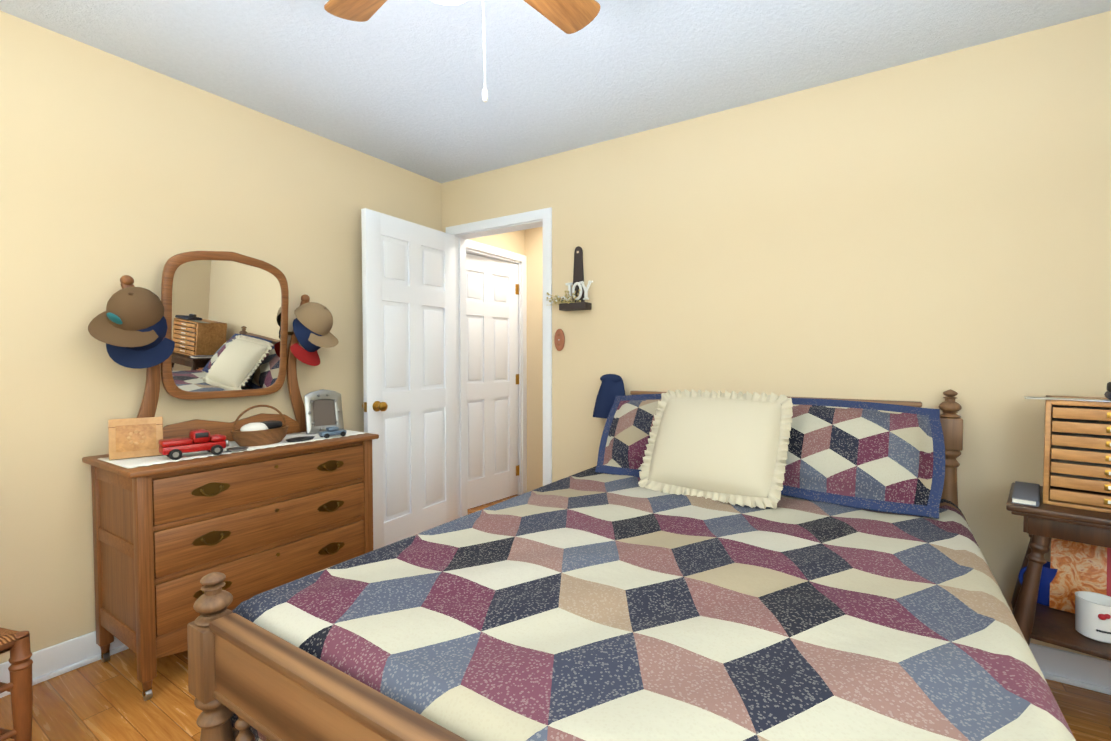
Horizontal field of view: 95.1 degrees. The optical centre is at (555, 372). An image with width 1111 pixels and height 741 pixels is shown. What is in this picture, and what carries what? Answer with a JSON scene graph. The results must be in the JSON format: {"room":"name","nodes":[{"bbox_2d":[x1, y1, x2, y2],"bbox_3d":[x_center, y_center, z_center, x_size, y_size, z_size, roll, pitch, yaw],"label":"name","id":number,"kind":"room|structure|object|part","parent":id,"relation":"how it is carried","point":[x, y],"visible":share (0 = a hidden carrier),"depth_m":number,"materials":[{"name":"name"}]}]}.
{"room":"bedroom","nodes":[
{"label":"bedroom","id":0,"kind":"room"},
{"bbox_2d":[0,11,523,663],"bbox_3d":[-1.541,-0.086,2.619,0.140,2.440,4.510,1,2,33],"label":"wall","id":1,"kind":"structure","parent":0,"point":[114,169],"depth_m":2.04,"materials":[{"name":"paint"}]},
{"bbox_2d":[0,631,128,697],"bbox_3d":[-1.742,1.090,2.190,0.028,0.115,3.450,1,2,33],"label":"baseboard","id":2,"kind":"structure","parent":1,"relation":"attached to","point":[50,662],"depth_m":1.95,"materials":[{"name":"white wood"}]},
{"bbox_2d":[466,253,518,508],"bbox_3d":[-0.558,0.070,4.175,0.044,2.008,0.710,1,2,40],"label":"hall door","id":3,"kind":"structure","parent":1,"relation":"in","point":[492,289],"depth_m":4.19,"materials":[{"name":"white wood"}]},
{"bbox_2d":[524,227,542,491],"bbox_3d":[0.411,-0.133,4.119,1.790,2.440,0.130,1,2,33],"label":"wall","id":4,"kind":"structure","parent":0,"point":[528,243],"depth_m":4.44,"materials":[{"name":"paint"}]},
{"bbox_2d":[0,494,1110,740],"bbox_3d":[0.032,1.214,1.648,4.400,0.100,4.920,1,2,33],"label":"floor","id":5,"kind":"structure","parent":0,"point":[98,700],"depth_m":1.76,"materials":[{"name":"brown wood"}]},
{"bbox_2d":[0,627,32,740],"bbox_3d":[-1.802,0.722,1.370,0.513,0.900,0.491,1,2,33],"label":"chair","id":6,"kind":"object","parent":5,"relation":"on","point":[18,687],"visible":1,"depth_m":1.47,"materials":[{"name":"brown wood"}]},
{"bbox_2d":[82,251,378,700],"bbox_3d":[-1.368,0.297,2.265,0.487,1.694,1.017,1,2,33],"label":"dresser","id":7,"kind":"object","parent":5,"relation":"on","point":[251,506],"visible":0.9,"depth_m":2.11,"materials":[{"name":"brown wood"}]},
{"bbox_2d":[160,251,288,399],"bbox_3d":[-1.497,-0.218,2.337,0.078,0.669,0.530,1,2,33],"label":"mirror","id":8,"kind":"object","parent":7,"relation":"attached to","point":[226,312],"depth_m":2.31,"materials":[{"name":"brown wood"}]},
{"bbox_2d":[229,404,289,446],"bbox_3d":[-1.308,0.228,2.252,0.156,0.174,0.244,1,2,33],"label":"basket","id":9,"kind":"object","parent":7,"relation":"on","point":[265,433],"depth_m":2.21,"materials":[{"name":"brown wicker"}]},
{"bbox_3d":[-1.231,0.310,2.221,0.094,0.013,0.388,1,2,33],"label":"trinket dish","id":10,"kind":"part","parent":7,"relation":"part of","materials":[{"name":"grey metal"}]},
{"bbox_2d":[303,389,343,434],"bbox_3d":[-1.193,0.195,2.598,0.118,0.220,0.185,1,2,33],"label":"photo frame","id":11,"kind":"object","parent":7,"relation":"on","point":[323,408],"depth_m":2.59,"materials":[{"name":"grey metal"}]},
{"bbox_2d":[187,374,1075,740],"bbox_3d":[0.392,0.605,1.584,1.687,1.122,2.098,1,2,33],"label":"bed","id":12,"kind":"object","parent":5,"relation":"on","point":[703,566],"visible":1,"depth_m":1.12,"materials":[{"name":"multicoloured fabric"}]},
{"bbox_2d":[638,388,792,509],"bbox_3d":[0.652,0.290,2.100,0.575,0.426,0.314,1,2,33],"label":"cushion","id":13,"kind":"object","parent":12,"relation":"on","point":[731,450],"depth_m":2.02,"materials":[{"name":"beige fabric"}]},
{"bbox_2d":[1006,382,1110,660],"bbox_3d":[1.774,0.595,1.616,0.534,1.142,0.461,2,2,44],"label":"side table","id":14,"kind":"object","parent":5,"relation":"on","point":[1062,598],"visible":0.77,"depth_m":1.61,"materials":[{"name":"brown wood"}]},
{"bbox_2d":[1011,481,1040,506],"bbox_3d":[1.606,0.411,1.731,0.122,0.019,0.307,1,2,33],"label":"clock","id":15,"kind":"object","parent":14,"relation":"on","point":[1023,494],"depth_m":1.68,"materials":[{"name":"grey plastic"}]},
{"bbox_2d":[1018,560,1062,606],"bbox_3d":[1.747,0.755,1.831,0.112,0.135,0.081,1,2,33],"label":"bag","id":16,"kind":"object","parent":14,"relation":"on","point":[1050,593],"depth_m":1.79,"materials":[{"name":"blue fabric"}]},
{"bbox_2d":[1049,534,1110,645],"bbox_3d":[1.875,0.695,1.681,0.346,0.269,0.135,1,2,33],"label":"box","id":17,"kind":"object","parent":14,"relation":"on","point":[1074,566],"depth_m":1.75,"materials":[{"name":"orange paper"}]},
{"bbox_2d":[1074,591,1110,643],"bbox_3d":[1.712,0.771,1.589,0.123,0.118,0.125,1,2,33],"label":"bowl","id":18,"kind":"object","parent":14,"relation":"on","point":[1092,625],"depth_m":1.58,"materials":[{"name":"white ceramic"}]},
{"bbox_2d":[0,0,1110,182],"bbox_3d":[0.032,-1.325,1.569,4.400,0.100,4.920,1,2,33],"label":"ceiling","id":19,"kind":"structure","parent":0,"point":[399,83],"depth_m":2.06,"materials":[{"name":"white paint"}]},
{"bbox_2d":[324,0,600,102],"bbox_3d":[-0.259,-0.951,1.186,0.810,0.624,0.810,0,2,-2],"label":"ceiling fan","id":20,"kind":"object","parent":19,"relation":"hanging from","point":[569,16],"visible":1,"depth_m":1.50,"materials":[{"name":"brown wood"}]},
{"bbox_2d":[441,11,1110,660],"bbox_3d":[0.822,-0.087,2.646,4.040,2.440,0.120,1,2,33],"label":"wall","id":21,"kind":"structure","parent":0,"point":[929,231],"depth_m":2.20,"materials":[{"name":"beige paint"}]},
{"bbox_2d":[361,208,456,549],"bbox_3d":[-0.878,0.085,3.207,0.171,2.038,0.763,1,2,33],"label":"door","id":22,"kind":"structure","parent":21,"relation":"in","point":[409,326],"depth_m":3.16,"materials":[{"name":"white wood"}]},
{"bbox_2d":[446,207,551,518],"bbox_3d":[-0.357,0.043,3.413,0.884,2.132,0.156,1,2,33],"label":"door frame","id":23,"kind":"structure","parent":21,"relation":"attached to","point":[462,233],"depth_m":3.21,"materials":[{"name":"white wood"}]},
{"bbox_2d":[554,329,564,350],"bbox_3d":[0.023,-0.199,3.076,0.072,0.136,0.016,1,2,33],"label":"plaque","id":24,"kind":"object","parent":21,"relation":"attached to","point":[559,339],"visible":1,"depth_m":3.07,"materials":[{"name":"brown wood"}]},
{"bbox_2d":[546,246,592,310],"bbox_3d":[0.079,-0.555,2.986,0.321,0.375,0.084,1,2,33],"label":"wall sign","id":25,"kind":"object","parent":21,"relation":"attached to","point":[578,291],"visible":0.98,"depth_m":2.97,"materials":[{"name":"brown wood"}]},
{"bbox_2d":[1029,643,1110,694],"bbox_3d":[1.160,1.084,2.375,2.800,0.115,0.028,1,2,33],"label":"baseboard","id":26,"kind":"structure","parent":21,"relation":"attached to","point":[1054,664],"depth_m":1.88,"materials":[{"name":"white wood"}]}
]}

